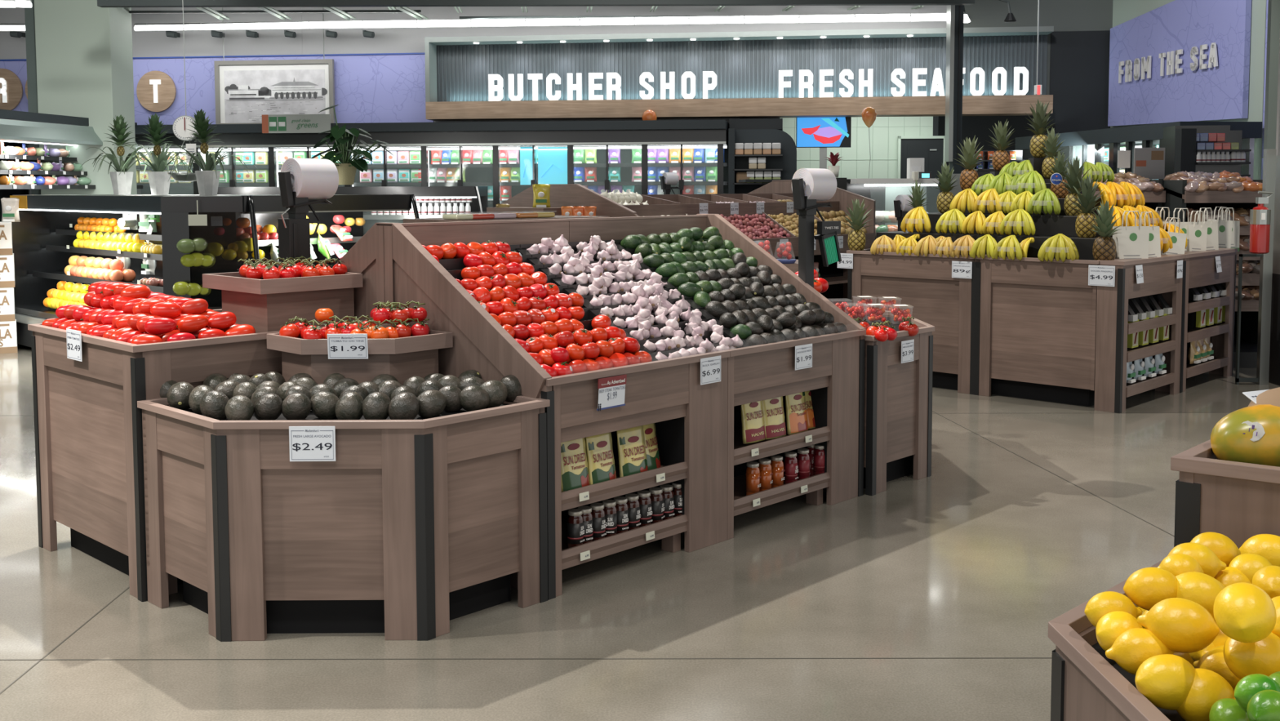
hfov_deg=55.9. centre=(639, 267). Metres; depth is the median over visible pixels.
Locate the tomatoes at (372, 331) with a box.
[350,319,399,338]
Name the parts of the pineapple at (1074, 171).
leafy crown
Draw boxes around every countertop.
[738,178,850,182]
[738,178,885,225]
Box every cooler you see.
[9,194,419,346]
[134,119,728,207]
[217,186,488,235]
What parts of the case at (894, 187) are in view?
panel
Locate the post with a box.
[277,217,310,263]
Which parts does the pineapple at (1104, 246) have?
leafy crown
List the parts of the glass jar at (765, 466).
lid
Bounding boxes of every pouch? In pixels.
[560,437,590,491]
[585,431,616,484]
[616,425,648,477]
[643,422,661,470]
[740,400,765,444]
[762,395,786,439]
[785,391,808,434]
[804,390,815,429]
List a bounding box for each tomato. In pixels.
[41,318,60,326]
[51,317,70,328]
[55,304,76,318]
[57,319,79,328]
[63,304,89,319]
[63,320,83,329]
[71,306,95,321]
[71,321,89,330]
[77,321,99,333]
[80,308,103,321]
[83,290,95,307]
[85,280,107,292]
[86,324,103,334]
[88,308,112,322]
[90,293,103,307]
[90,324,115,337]
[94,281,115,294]
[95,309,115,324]
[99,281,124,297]
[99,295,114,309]
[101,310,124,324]
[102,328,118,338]
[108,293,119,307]
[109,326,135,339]
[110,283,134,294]
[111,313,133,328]
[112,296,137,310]
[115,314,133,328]
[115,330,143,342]
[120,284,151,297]
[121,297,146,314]
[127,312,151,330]
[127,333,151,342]
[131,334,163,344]
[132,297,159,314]
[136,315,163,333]
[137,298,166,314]
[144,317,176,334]
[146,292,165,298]
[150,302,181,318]
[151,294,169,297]
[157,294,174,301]
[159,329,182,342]
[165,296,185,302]
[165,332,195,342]
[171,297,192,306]
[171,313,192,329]
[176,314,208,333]
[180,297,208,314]
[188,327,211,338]
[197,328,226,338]
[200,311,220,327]
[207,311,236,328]
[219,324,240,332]
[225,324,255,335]
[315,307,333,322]
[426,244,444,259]
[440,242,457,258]
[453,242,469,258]
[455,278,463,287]
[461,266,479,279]
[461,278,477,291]
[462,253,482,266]
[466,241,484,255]
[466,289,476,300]
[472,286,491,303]
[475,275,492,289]
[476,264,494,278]
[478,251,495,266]
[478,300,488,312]
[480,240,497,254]
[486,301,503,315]
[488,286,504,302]
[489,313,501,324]
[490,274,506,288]
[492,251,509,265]
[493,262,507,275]
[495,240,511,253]
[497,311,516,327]
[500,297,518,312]
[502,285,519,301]
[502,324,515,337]
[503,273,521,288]
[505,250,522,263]
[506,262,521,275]
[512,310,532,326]
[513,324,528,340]
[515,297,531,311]
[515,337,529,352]
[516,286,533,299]
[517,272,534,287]
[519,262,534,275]
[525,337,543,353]
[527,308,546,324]
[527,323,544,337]
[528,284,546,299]
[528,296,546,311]
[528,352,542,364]
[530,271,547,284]
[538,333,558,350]
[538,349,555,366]
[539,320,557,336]
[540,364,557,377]
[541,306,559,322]
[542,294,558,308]
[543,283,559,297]
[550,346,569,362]
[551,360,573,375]
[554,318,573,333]
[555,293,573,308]
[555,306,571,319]
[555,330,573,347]
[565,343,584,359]
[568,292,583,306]
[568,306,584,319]
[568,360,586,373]
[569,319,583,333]
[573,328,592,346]
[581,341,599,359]
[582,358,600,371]
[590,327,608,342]
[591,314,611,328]
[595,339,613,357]
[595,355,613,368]
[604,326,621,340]
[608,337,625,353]
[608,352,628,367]
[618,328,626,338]
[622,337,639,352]
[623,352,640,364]
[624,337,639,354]
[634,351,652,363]
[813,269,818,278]
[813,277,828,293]
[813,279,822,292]
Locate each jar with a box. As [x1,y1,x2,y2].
[567,508,584,548]
[577,506,593,543]
[590,502,606,541]
[601,499,617,537]
[613,496,628,533]
[625,493,640,530]
[636,490,652,527]
[648,487,664,523]
[659,484,674,519]
[671,482,682,516]
[745,461,760,495]
[758,457,773,491]
[770,455,784,488]
[783,451,798,484]
[796,448,810,479]
[806,444,814,476]
[813,444,824,475]
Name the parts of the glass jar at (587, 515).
lid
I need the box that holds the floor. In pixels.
[0,346,1279,720]
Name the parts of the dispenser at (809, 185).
holder arm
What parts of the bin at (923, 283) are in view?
post, panel, rail, post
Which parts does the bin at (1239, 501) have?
panel, panel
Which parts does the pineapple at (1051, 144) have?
leafy crown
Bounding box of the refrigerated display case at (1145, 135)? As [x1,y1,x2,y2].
[1014,121,1262,179]
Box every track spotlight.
[9,31,25,37]
[165,30,180,37]
[211,30,224,37]
[245,30,258,37]
[284,30,296,37]
[325,30,337,38]
[362,30,374,37]
[963,6,970,22]
[999,0,1016,22]
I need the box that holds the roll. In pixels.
[117,217,138,227]
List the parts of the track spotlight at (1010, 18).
arm, lamp shade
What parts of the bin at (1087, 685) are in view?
panel, panel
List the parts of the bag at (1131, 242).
handle, handle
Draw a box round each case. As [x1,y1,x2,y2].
[0,109,142,222]
[835,177,938,239]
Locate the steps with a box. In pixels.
[876,182,1116,260]
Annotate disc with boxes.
[0,68,22,110]
[25,80,27,98]
[136,71,176,111]
[1050,173,1062,184]
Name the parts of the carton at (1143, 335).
printed panel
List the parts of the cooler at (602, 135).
door frame, door handle, door frame, door frame, door frame, door frame, door handle, door frame, door frame, header trim, ticket rail, ticket rail, panel, door handle, door frame, door frame, ticket rail, door handle, door frame, door frame, door handle, door frame, door frame, door handle, door frame, door frame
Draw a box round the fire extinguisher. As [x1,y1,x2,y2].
[1248,191,1273,253]
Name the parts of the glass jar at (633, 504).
lid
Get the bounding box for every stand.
[202,271,363,333]
[659,172,680,194]
[893,195,913,231]
[973,254,1099,409]
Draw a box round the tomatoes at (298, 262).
[275,255,307,271]
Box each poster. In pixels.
[520,146,533,184]
[537,146,567,184]
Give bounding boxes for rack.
[973,150,1024,177]
[1161,179,1262,368]
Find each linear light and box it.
[0,0,15,7]
[0,23,25,31]
[133,23,146,31]
[146,22,200,30]
[200,22,255,30]
[254,21,309,29]
[308,20,362,28]
[362,20,417,27]
[417,19,471,26]
[471,18,525,26]
[525,17,579,26]
[580,17,634,25]
[635,16,688,24]
[689,15,743,23]
[744,15,798,22]
[799,14,854,22]
[854,13,910,22]
[910,13,946,21]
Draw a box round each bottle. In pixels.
[383,210,389,214]
[390,210,395,214]
[396,210,401,214]
[402,210,408,214]
[408,203,413,214]
[416,203,420,214]
[417,198,423,202]
[421,203,426,214]
[423,198,429,202]
[427,203,433,214]
[429,197,434,202]
[434,197,439,202]
[434,203,439,214]
[440,197,444,202]
[440,203,445,214]
[444,197,450,202]
[446,203,452,213]
[450,197,455,202]
[453,203,457,213]
[455,197,461,202]
[458,203,464,213]
[461,197,466,202]
[465,202,471,213]
[466,197,471,202]
[1195,151,1201,162]
[1201,151,1206,162]
[1206,151,1211,162]
[1210,151,1216,162]
[1215,151,1220,162]
[1220,151,1225,161]
[1225,151,1230,161]
[1230,151,1236,161]
[1235,151,1240,161]
[1240,151,1245,161]
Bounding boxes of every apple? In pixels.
[250,233,260,239]
[259,231,269,239]
[268,231,278,239]
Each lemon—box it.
[1084,591,1142,626]
[1095,610,1142,651]
[1105,627,1173,675]
[1123,567,1177,610]
[1134,653,1195,710]
[1137,597,1219,653]
[1157,553,1204,576]
[1167,542,1226,577]
[1173,651,1194,665]
[1175,571,1225,621]
[1176,668,1235,720]
[1188,642,1214,661]
[1190,532,1240,567]
[1193,648,1240,690]
[1210,644,1223,650]
[1212,622,1228,647]
[1213,566,1251,586]
[1213,582,1276,643]
[1222,631,1279,679]
[1228,553,1272,583]
[1239,533,1279,566]
[1252,565,1279,598]
[1271,595,1279,637]
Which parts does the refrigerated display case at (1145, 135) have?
door frame, door frame, door frame, door frame, door frame, door frame, panel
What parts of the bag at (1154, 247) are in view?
handle, handle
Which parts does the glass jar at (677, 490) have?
lid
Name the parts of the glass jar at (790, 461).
lid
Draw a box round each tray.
[403,215,609,222]
[442,213,473,219]
[471,213,494,219]
[488,213,516,218]
[507,212,537,217]
[537,212,555,217]
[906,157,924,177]
[1128,303,1137,321]
[1129,298,1146,319]
[1138,297,1155,317]
[1147,295,1164,315]
[1155,293,1172,314]
[1189,287,1202,300]
[1198,285,1211,298]
[1207,284,1219,297]
[1215,283,1226,295]
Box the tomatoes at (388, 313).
[372,300,426,324]
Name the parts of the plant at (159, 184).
crown, stem, pot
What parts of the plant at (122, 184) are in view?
pot, crown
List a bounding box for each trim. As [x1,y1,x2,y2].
[0,52,424,61]
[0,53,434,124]
[0,410,1203,693]
[24,0,40,195]
[97,0,974,7]
[128,9,911,18]
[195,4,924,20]
[809,116,933,178]
[944,4,955,161]
[948,4,964,173]
[949,173,962,195]
[1268,273,1279,386]
[1272,155,1279,274]
[1275,29,1279,155]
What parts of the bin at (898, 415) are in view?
panel, post, panel, rail, post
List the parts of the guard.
rail frame, post, post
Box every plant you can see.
[80,115,152,194]
[112,113,193,195]
[164,109,263,195]
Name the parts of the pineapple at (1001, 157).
leafy crown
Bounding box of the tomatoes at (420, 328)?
[391,318,430,337]
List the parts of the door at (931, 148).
frame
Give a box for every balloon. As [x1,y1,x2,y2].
[641,109,657,119]
[861,106,876,176]
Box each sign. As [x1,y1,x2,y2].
[187,200,207,225]
[262,114,330,133]
[424,26,1053,120]
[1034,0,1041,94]
[1133,147,1164,178]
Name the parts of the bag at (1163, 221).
handle, handle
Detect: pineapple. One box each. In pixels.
[840,197,873,250]
[905,179,929,226]
[933,160,959,213]
[952,134,984,190]
[985,119,1015,171]
[1023,98,1056,157]
[1037,127,1063,178]
[1047,149,1071,198]
[1055,155,1093,215]
[1070,174,1104,237]
[1089,200,1123,260]
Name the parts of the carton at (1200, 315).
printed panel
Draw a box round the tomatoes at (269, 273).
[260,260,295,279]
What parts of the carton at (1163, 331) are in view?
printed panel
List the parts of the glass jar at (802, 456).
lid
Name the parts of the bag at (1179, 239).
handle, handle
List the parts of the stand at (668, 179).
holder arm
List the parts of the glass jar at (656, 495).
lid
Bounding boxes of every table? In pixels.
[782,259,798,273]
[1080,179,1168,221]
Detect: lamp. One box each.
[0,140,77,145]
[18,208,160,214]
[138,145,726,151]
[254,208,410,213]
[275,151,278,186]
[415,196,476,198]
[864,183,937,186]
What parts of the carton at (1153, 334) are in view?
printed panel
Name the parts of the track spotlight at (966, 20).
lamp shade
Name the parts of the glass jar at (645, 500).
lid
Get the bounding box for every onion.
[600,190,609,197]
[608,190,616,197]
[611,192,617,202]
[614,190,623,196]
[617,195,624,203]
[621,190,630,196]
[622,195,631,203]
[627,189,636,197]
[630,192,636,201]
[635,191,643,203]
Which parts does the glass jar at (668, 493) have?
lid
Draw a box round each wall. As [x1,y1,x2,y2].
[779,115,933,178]
[933,115,1046,171]
[1110,0,1268,179]
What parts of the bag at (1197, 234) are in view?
handle, handle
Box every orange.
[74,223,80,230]
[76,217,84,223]
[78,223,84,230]
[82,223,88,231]
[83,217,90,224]
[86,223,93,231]
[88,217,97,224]
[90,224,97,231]
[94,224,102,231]
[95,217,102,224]
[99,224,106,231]
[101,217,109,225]
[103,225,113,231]
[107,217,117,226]
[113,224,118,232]
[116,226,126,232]
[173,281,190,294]
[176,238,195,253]
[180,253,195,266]
[186,283,200,295]
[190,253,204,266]
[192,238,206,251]
[200,287,208,294]
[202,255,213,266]
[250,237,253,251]
[251,249,265,258]
[262,224,276,234]
[309,223,315,235]
[315,223,327,234]
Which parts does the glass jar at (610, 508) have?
lid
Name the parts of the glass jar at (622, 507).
lid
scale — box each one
[167,0,199,182]
[919,172,932,177]
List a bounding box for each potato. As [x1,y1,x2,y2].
[733,213,737,219]
[742,220,746,225]
[746,226,752,233]
[749,220,754,226]
[758,216,763,222]
[760,226,766,231]
[785,221,791,226]
[786,216,791,221]
[822,211,828,218]
[827,212,832,218]
[829,210,835,217]
[835,211,840,217]
[836,216,844,222]
[838,210,845,216]
[840,215,847,222]
[840,221,845,227]
[840,226,845,234]
[860,226,866,233]
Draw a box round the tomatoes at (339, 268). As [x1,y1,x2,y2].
[315,257,347,275]
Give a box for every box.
[0,222,13,254]
[0,253,15,287]
[0,287,14,321]
[0,319,17,353]
[136,169,139,183]
[138,152,152,165]
[139,169,152,183]
[165,169,178,182]
[166,151,177,165]
[177,151,191,165]
[177,169,191,182]
[203,151,216,163]
[216,151,229,164]
[217,169,230,182]
[235,151,244,164]
[235,169,243,182]
[243,151,255,164]
[243,169,255,182]
[255,151,268,164]
[255,169,268,182]
[277,151,282,164]
[281,151,293,164]
[293,151,306,158]
[311,151,320,159]
[359,151,372,164]
[360,168,373,182]
[372,151,383,164]
[373,168,383,182]
[386,151,398,164]
[386,168,398,182]
[397,151,409,164]
[398,168,411,182]
[409,150,421,164]
[410,168,418,182]
[417,168,421,182]
[835,302,848,314]
[846,306,864,320]
[855,295,873,308]
[864,303,886,322]
[880,296,899,311]
[890,304,911,323]
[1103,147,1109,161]
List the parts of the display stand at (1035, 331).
post, panel, rail, panel, post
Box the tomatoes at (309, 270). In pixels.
[300,258,334,276]
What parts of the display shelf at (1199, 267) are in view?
post, shelf, shelf, shelf, rail, panel, post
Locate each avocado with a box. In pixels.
[159,380,177,397]
[166,381,194,410]
[188,384,213,413]
[200,390,229,420]
[202,373,227,389]
[213,380,239,399]
[224,395,253,420]
[226,373,250,383]
[232,381,257,399]
[248,373,272,386]
[250,386,279,405]
[253,393,283,420]
[257,381,279,390]
[265,371,285,385]
[277,381,299,400]
[281,392,311,420]
[283,385,311,399]
[288,373,315,381]
[294,377,317,389]
[310,383,337,397]
[310,391,338,419]
[322,373,345,386]
[332,377,359,398]
[335,391,363,419]
[338,385,368,400]
[358,381,378,394]
[361,391,390,419]
[371,373,398,385]
[378,379,402,398]
[387,391,419,419]
[390,385,417,400]
[402,375,426,391]
[416,379,443,396]
[417,389,446,417]
[423,373,444,381]
[438,374,461,387]
[439,385,462,412]
[457,369,481,380]
[458,376,484,391]
[459,385,489,411]
[480,379,507,408]
[500,374,521,402]
[619,234,641,248]
[634,243,652,257]
[635,234,650,244]
[642,253,664,267]
[646,233,661,244]
[648,243,661,254]
[654,262,676,277]
[657,242,673,253]
[658,232,671,244]
[660,253,674,262]
[667,272,688,287]
[669,232,680,243]
[669,242,682,252]
[669,261,685,273]
[670,251,687,263]
[676,228,693,239]
[677,236,692,251]
[677,281,702,297]
[680,251,697,262]
[680,261,699,272]
[682,244,693,252]
[685,271,699,283]
[689,226,703,240]
[691,240,705,251]
[691,250,704,262]
[693,261,709,271]
[693,270,709,281]
[693,291,711,306]
[695,280,712,293]
[701,249,717,260]
[702,226,719,239]
[702,240,715,251]
[703,259,716,269]
[704,301,728,317]
[705,269,720,281]
[706,235,723,249]
[708,290,724,302]
[709,280,721,291]
[711,258,728,271]
[712,248,728,259]
[716,268,729,278]
[716,277,734,289]
[717,242,724,248]
[719,312,737,328]
[720,257,735,268]
[720,288,735,301]
[720,299,739,312]
[723,239,734,249]
[724,248,733,258]
[726,267,741,279]
[728,283,746,299]
[729,324,751,338]
[730,277,742,284]
[731,247,744,254]
[731,252,746,264]
[731,310,748,324]
[733,299,749,310]
[734,262,749,277]
[737,276,754,287]
[741,309,757,322]
[743,298,757,310]
[744,286,755,298]
[744,321,763,334]
[744,333,766,346]
[746,256,757,266]
[748,266,760,277]
[749,276,763,284]
[749,281,764,296]
[750,296,771,309]
[751,307,772,319]
[755,270,771,285]
[756,265,773,275]
[756,315,773,331]
[760,332,775,343]
[764,284,777,297]
[764,295,778,307]
[764,307,780,319]
[768,328,785,342]
[770,274,782,284]
[770,283,785,295]
[772,305,786,314]
[772,319,782,330]
[774,294,789,307]
[775,311,796,328]
[780,328,798,340]
[781,283,796,294]
[784,305,798,315]
[785,293,799,306]
[791,293,806,303]
[792,328,805,338]
[793,315,802,328]
[794,303,809,314]
[797,310,817,325]
[800,325,818,337]
[804,302,821,310]
[810,324,825,335]
[812,308,825,324]
[819,323,837,334]
[823,311,834,323]
[832,322,846,332]
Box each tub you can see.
[734,142,743,154]
[736,172,750,182]
[744,142,753,154]
[746,171,755,182]
[748,157,757,168]
[753,142,762,154]
[755,171,763,182]
[757,157,765,168]
[762,142,771,154]
[764,171,772,179]
[772,142,780,154]
[772,171,780,179]
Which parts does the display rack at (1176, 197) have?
panel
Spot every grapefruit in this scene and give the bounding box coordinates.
[43,297,51,307]
[46,288,55,297]
[46,297,55,308]
[50,297,58,309]
[52,288,61,297]
[54,298,62,308]
[56,280,66,289]
[57,289,66,299]
[58,299,66,306]
[62,290,71,300]
[62,300,71,305]
[64,264,74,275]
[64,281,75,292]
[67,291,76,301]
[68,255,79,265]
[69,265,79,275]
[71,282,82,292]
[72,292,81,302]
[73,238,80,247]
[75,231,84,239]
[75,255,87,266]
[75,266,85,276]
[78,239,86,248]
[78,293,86,302]
[80,266,90,277]
[80,284,88,293]
[82,230,90,239]
[83,239,91,248]
[84,256,95,266]
[86,266,95,278]
[88,239,97,248]
[89,231,97,240]
[91,267,102,279]
[92,257,103,268]
[93,240,102,248]
[96,231,103,240]
[97,267,108,279]
[98,240,106,249]
[101,257,112,269]
[103,231,111,240]
[103,240,111,249]
[103,269,113,280]
[109,240,117,250]
[109,258,124,270]
[109,269,124,281]
[110,231,119,241]
[115,241,123,251]
[117,232,125,241]
[120,241,128,251]
[122,269,136,281]
[124,232,133,242]
[126,242,134,252]
[132,233,145,244]
[132,242,143,252]
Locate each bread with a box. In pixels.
[1111,176,1119,182]
[1114,172,1126,178]
[1117,177,1125,182]
[1122,171,1136,178]
[1124,178,1133,182]
[1128,177,1140,183]
[1131,182,1147,191]
[1137,177,1150,182]
[1139,181,1155,191]
[1150,181,1164,191]
[1163,172,1180,180]
[1169,176,1194,182]
[1177,171,1188,177]
[1184,170,1197,177]
[1184,180,1199,191]
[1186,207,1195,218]
[1187,177,1201,182]
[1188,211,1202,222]
[1194,170,1204,177]
[1195,175,1210,182]
[1195,180,1208,192]
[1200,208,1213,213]
[1202,172,1213,177]
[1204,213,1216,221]
[1206,181,1224,191]
[1208,177,1222,182]
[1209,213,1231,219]
[1211,171,1220,178]
[1217,177,1227,182]
[1217,182,1227,191]
[1219,169,1231,177]
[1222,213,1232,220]
[1223,176,1240,182]
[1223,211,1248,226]
[1225,181,1241,190]
[1226,172,1240,177]
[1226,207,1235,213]
[1232,181,1244,192]
[1235,175,1245,182]
[1235,207,1248,215]
[1235,287,1253,300]
[1235,290,1244,299]
[1237,262,1253,273]
[1239,235,1248,239]
[1239,238,1249,250]
[1240,213,1249,223]
[1241,180,1262,191]
[1242,236,1249,250]
[1242,285,1254,289]
[1243,176,1253,182]
[1243,288,1258,299]
[1248,260,1258,263]
[1248,262,1259,274]
[1256,182,1262,191]
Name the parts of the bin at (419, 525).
post, panel, rail, panel, post, post, rail, panel, post, post, panel, rail, panel, post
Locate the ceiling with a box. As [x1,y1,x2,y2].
[0,0,1112,194]
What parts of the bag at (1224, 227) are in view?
handle, handle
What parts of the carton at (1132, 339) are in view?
printed panel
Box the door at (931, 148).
[897,135,945,213]
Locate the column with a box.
[34,0,137,194]
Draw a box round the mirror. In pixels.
[11,209,90,346]
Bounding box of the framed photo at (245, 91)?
[213,58,335,124]
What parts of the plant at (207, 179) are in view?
crown, stem, pot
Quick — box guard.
[1235,0,1279,384]
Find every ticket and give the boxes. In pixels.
[146,223,153,244]
[578,491,589,501]
[580,550,590,560]
[645,530,654,540]
[656,472,665,482]
[751,448,759,456]
[752,497,759,506]
[800,484,808,493]
[804,434,812,442]
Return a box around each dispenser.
[277,158,338,263]
[791,168,841,288]
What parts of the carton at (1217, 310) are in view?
printed panel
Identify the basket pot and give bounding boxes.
[334,163,356,184]
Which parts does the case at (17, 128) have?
panel, price rail, price rail, price rail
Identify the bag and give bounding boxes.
[0,142,6,154]
[0,160,12,169]
[0,175,10,184]
[0,197,20,222]
[4,146,19,155]
[7,160,20,169]
[8,173,14,184]
[13,175,27,184]
[14,146,26,155]
[15,157,21,169]
[19,160,34,170]
[22,142,27,155]
[22,175,33,184]
[26,146,36,155]
[29,161,40,170]
[30,174,35,184]
[34,147,44,155]
[35,175,45,184]
[37,158,43,170]
[41,161,53,170]
[42,176,56,185]
[43,144,49,156]
[48,147,60,156]
[50,162,60,170]
[52,174,57,185]
[55,176,69,185]
[57,148,69,156]
[58,159,64,170]
[62,162,74,171]
[65,176,76,185]
[71,163,82,171]
[74,175,79,185]
[77,176,91,185]
[115,241,131,269]
[120,213,137,229]
[137,213,156,231]
[141,244,156,275]
[148,213,159,222]
[270,243,279,266]
[310,244,316,261]
[317,231,333,258]
[330,226,353,241]
[330,243,347,258]
[429,167,438,182]
[431,150,442,164]
[435,167,447,182]
[441,150,452,164]
[445,167,457,182]
[449,149,459,164]
[453,167,465,182]
[462,149,473,164]
[472,149,483,164]
[481,149,493,164]
[487,186,493,200]
[495,203,509,207]
[499,149,507,164]
[499,167,511,182]
[500,185,511,200]
[506,149,519,164]
[510,167,519,182]
[532,183,550,207]
[535,149,537,163]
[560,205,573,215]
[572,205,584,215]
[573,148,585,163]
[574,167,584,182]
[583,205,596,216]
[584,148,596,163]
[584,167,596,182]
[587,185,597,192]
[597,185,606,194]
[608,148,620,163]
[608,166,621,182]
[610,185,622,192]
[622,185,634,192]
[631,148,641,163]
[631,166,641,182]
[648,148,657,163]
[648,166,657,182]
[648,185,657,194]
[656,166,668,181]
[657,148,668,163]
[657,185,663,194]
[668,148,680,163]
[668,166,680,181]
[683,148,693,163]
[683,166,693,181]
[683,185,693,194]
[693,148,704,162]
[693,166,706,181]
[693,185,706,194]
[704,147,716,162]
[705,185,717,194]
[706,166,717,181]
[714,147,724,162]
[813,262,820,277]
[875,210,884,222]
[875,224,879,237]
[875,224,888,233]
[881,210,894,222]
[887,224,897,231]
[888,210,897,222]
[976,151,983,159]
[976,161,982,168]
[987,151,994,159]
[987,161,993,168]
[1009,151,1016,159]
[1112,210,1149,258]
[1126,361,1136,382]
[1133,358,1146,380]
[1140,211,1160,257]
[1143,355,1155,377]
[1151,207,1174,231]
[1153,353,1166,373]
[1160,217,1186,254]
[1173,208,1195,251]
[1186,210,1207,251]
[1187,340,1200,364]
[1195,207,1218,249]
[1196,338,1207,361]
[1204,337,1213,359]
[1208,206,1232,248]
[1220,207,1239,251]
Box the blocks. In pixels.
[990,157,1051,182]
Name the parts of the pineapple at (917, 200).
leafy crown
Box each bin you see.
[27,308,375,601]
[137,395,550,641]
[266,323,453,385]
[846,248,991,394]
[848,307,934,495]
[1048,560,1193,720]
[1170,439,1279,548]
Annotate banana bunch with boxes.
[870,235,897,254]
[893,234,906,247]
[896,236,919,255]
[900,206,931,232]
[904,234,919,253]
[914,235,937,256]
[928,235,953,253]
[934,236,955,257]
[935,208,968,234]
[949,188,978,213]
[949,235,976,258]
[961,210,987,235]
[968,234,997,258]
[970,173,997,195]
[973,188,1002,213]
[982,210,1008,235]
[987,172,1012,195]
[993,235,1022,260]
[994,191,1017,214]
[998,161,1022,177]
[1000,208,1035,235]
[1002,174,1025,195]
[1009,191,1033,214]
[1013,160,1034,176]
[1013,170,1046,194]
[1019,237,1034,257]
[1026,188,1060,214]
[1037,233,1079,262]
[1083,161,1102,182]
[1092,181,1115,207]
[1095,162,1114,182]
[1097,205,1116,229]
[1106,181,1133,208]
[1109,205,1134,226]
[1120,182,1145,207]
[1122,205,1148,226]
[1135,204,1163,228]
[1146,224,1173,253]
[1163,222,1187,248]
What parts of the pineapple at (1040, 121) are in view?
leafy crown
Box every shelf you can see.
[0,158,48,161]
[44,271,163,287]
[124,231,161,235]
[363,213,471,219]
[486,206,561,215]
[614,457,665,478]
[728,118,796,193]
[733,426,791,448]
[822,275,848,284]
[974,168,995,170]
[977,160,1024,161]
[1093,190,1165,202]
[1094,253,1185,413]
[1158,124,1251,179]
[1164,188,1184,199]
[1178,248,1237,392]
[1184,190,1262,202]
[1235,248,1260,260]
[1235,272,1259,285]
[1235,298,1258,311]
[1239,223,1249,235]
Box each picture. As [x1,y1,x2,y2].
[268,116,276,130]
[277,116,286,130]
[801,124,820,134]
[813,126,841,137]
[813,133,842,143]
[821,118,848,137]
[839,116,850,146]
[1136,160,1146,166]
[1151,151,1164,159]
[1197,146,1204,149]
[1200,137,1208,140]
[1206,146,1213,149]
[1208,137,1216,140]
[1214,146,1222,149]
[1217,137,1224,140]
[1222,146,1230,149]
[1231,146,1238,149]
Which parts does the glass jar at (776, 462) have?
lid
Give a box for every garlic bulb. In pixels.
[526,244,539,254]
[537,243,548,253]
[539,253,552,264]
[541,237,553,248]
[548,240,562,253]
[548,262,561,274]
[551,250,562,263]
[554,234,568,247]
[558,251,569,262]
[560,246,573,257]
[560,271,574,284]
[563,263,574,274]
[566,256,579,266]
[573,250,581,258]
[573,262,585,273]
[573,272,587,284]
[576,241,589,251]
[576,284,589,295]
[578,253,590,266]
[579,251,594,261]
[582,241,595,255]
[584,263,592,272]
[586,265,603,277]
[586,273,595,283]
[587,284,602,294]
[588,240,599,250]
[589,235,601,244]
[590,274,604,288]
[590,292,603,306]
[591,257,604,270]
[595,249,611,260]
[597,240,608,250]
[598,293,614,306]
[599,284,607,293]
[600,275,612,287]
[600,306,613,317]
[601,260,615,271]
[604,271,615,280]
[605,240,618,255]
[606,240,617,247]
[607,281,619,293]
[607,293,622,305]
[609,251,622,260]
[610,270,626,281]
[612,305,625,316]
[613,257,626,270]
[613,316,626,328]
[617,263,631,274]
[618,281,630,292]
[621,248,631,259]
[621,291,635,303]
[621,304,633,315]
[622,261,631,265]
[625,271,632,279]
[625,315,639,328]
[626,280,637,291]
[627,259,639,275]
[627,291,638,302]
[628,256,641,268]
[629,328,644,340]
[631,252,643,263]
[631,284,645,297]
[631,303,643,315]
[633,268,646,279]
[634,315,649,321]
[635,280,644,288]
[635,295,648,307]
[636,303,651,318]
[636,319,650,330]
[637,324,649,339]
[641,268,653,279]
[643,279,656,296]
[643,302,653,311]
[643,339,656,351]
[646,278,656,285]
[648,290,659,297]
[648,294,662,308]
[648,314,654,325]
[648,326,661,338]
[649,271,662,284]
[652,283,663,294]
[652,301,665,312]
[654,303,668,315]
[654,310,667,324]
[654,339,666,351]
[655,351,668,359]
[657,293,666,304]
[659,325,674,337]
[662,289,668,298]
[663,300,678,310]
[664,337,675,350]
[665,316,679,329]
[666,311,679,322]
[667,288,680,298]
[667,303,682,315]
[667,351,681,358]
[671,335,685,348]
[672,329,684,337]
[675,295,690,309]
[677,347,690,356]
[679,306,691,321]
[683,335,696,346]
[684,321,698,333]
[685,346,697,355]
[688,311,702,324]
[689,308,702,318]
[691,325,704,336]
[693,333,703,346]
[696,346,706,354]
[698,320,709,331]
[698,337,714,351]
[705,319,716,330]
[705,346,715,352]
[710,331,722,342]
[711,324,723,335]
[715,343,729,351]
[719,334,733,346]
[731,333,742,347]
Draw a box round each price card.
[66,328,82,361]
[288,426,335,461]
[327,333,368,359]
[596,374,626,411]
[699,203,707,213]
[700,355,720,385]
[730,202,738,214]
[756,202,764,213]
[779,239,788,252]
[786,201,793,213]
[795,343,812,370]
[837,235,843,248]
[837,253,853,268]
[901,339,914,363]
[951,261,972,278]
[1088,265,1115,286]
[1135,264,1143,284]
[1176,260,1182,278]
[1215,256,1222,272]
[1242,389,1268,403]
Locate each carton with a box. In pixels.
[1127,319,1138,347]
[1137,316,1149,345]
[1148,315,1159,342]
[1158,313,1169,340]
[1195,133,1199,142]
[1195,142,1205,149]
[1195,309,1205,327]
[1197,133,1208,142]
[1204,142,1213,149]
[1205,307,1213,325]
[1206,133,1217,142]
[1213,142,1222,149]
[1213,306,1222,323]
[1214,133,1225,142]
[1222,142,1231,149]
[1222,305,1225,321]
[1230,142,1239,149]

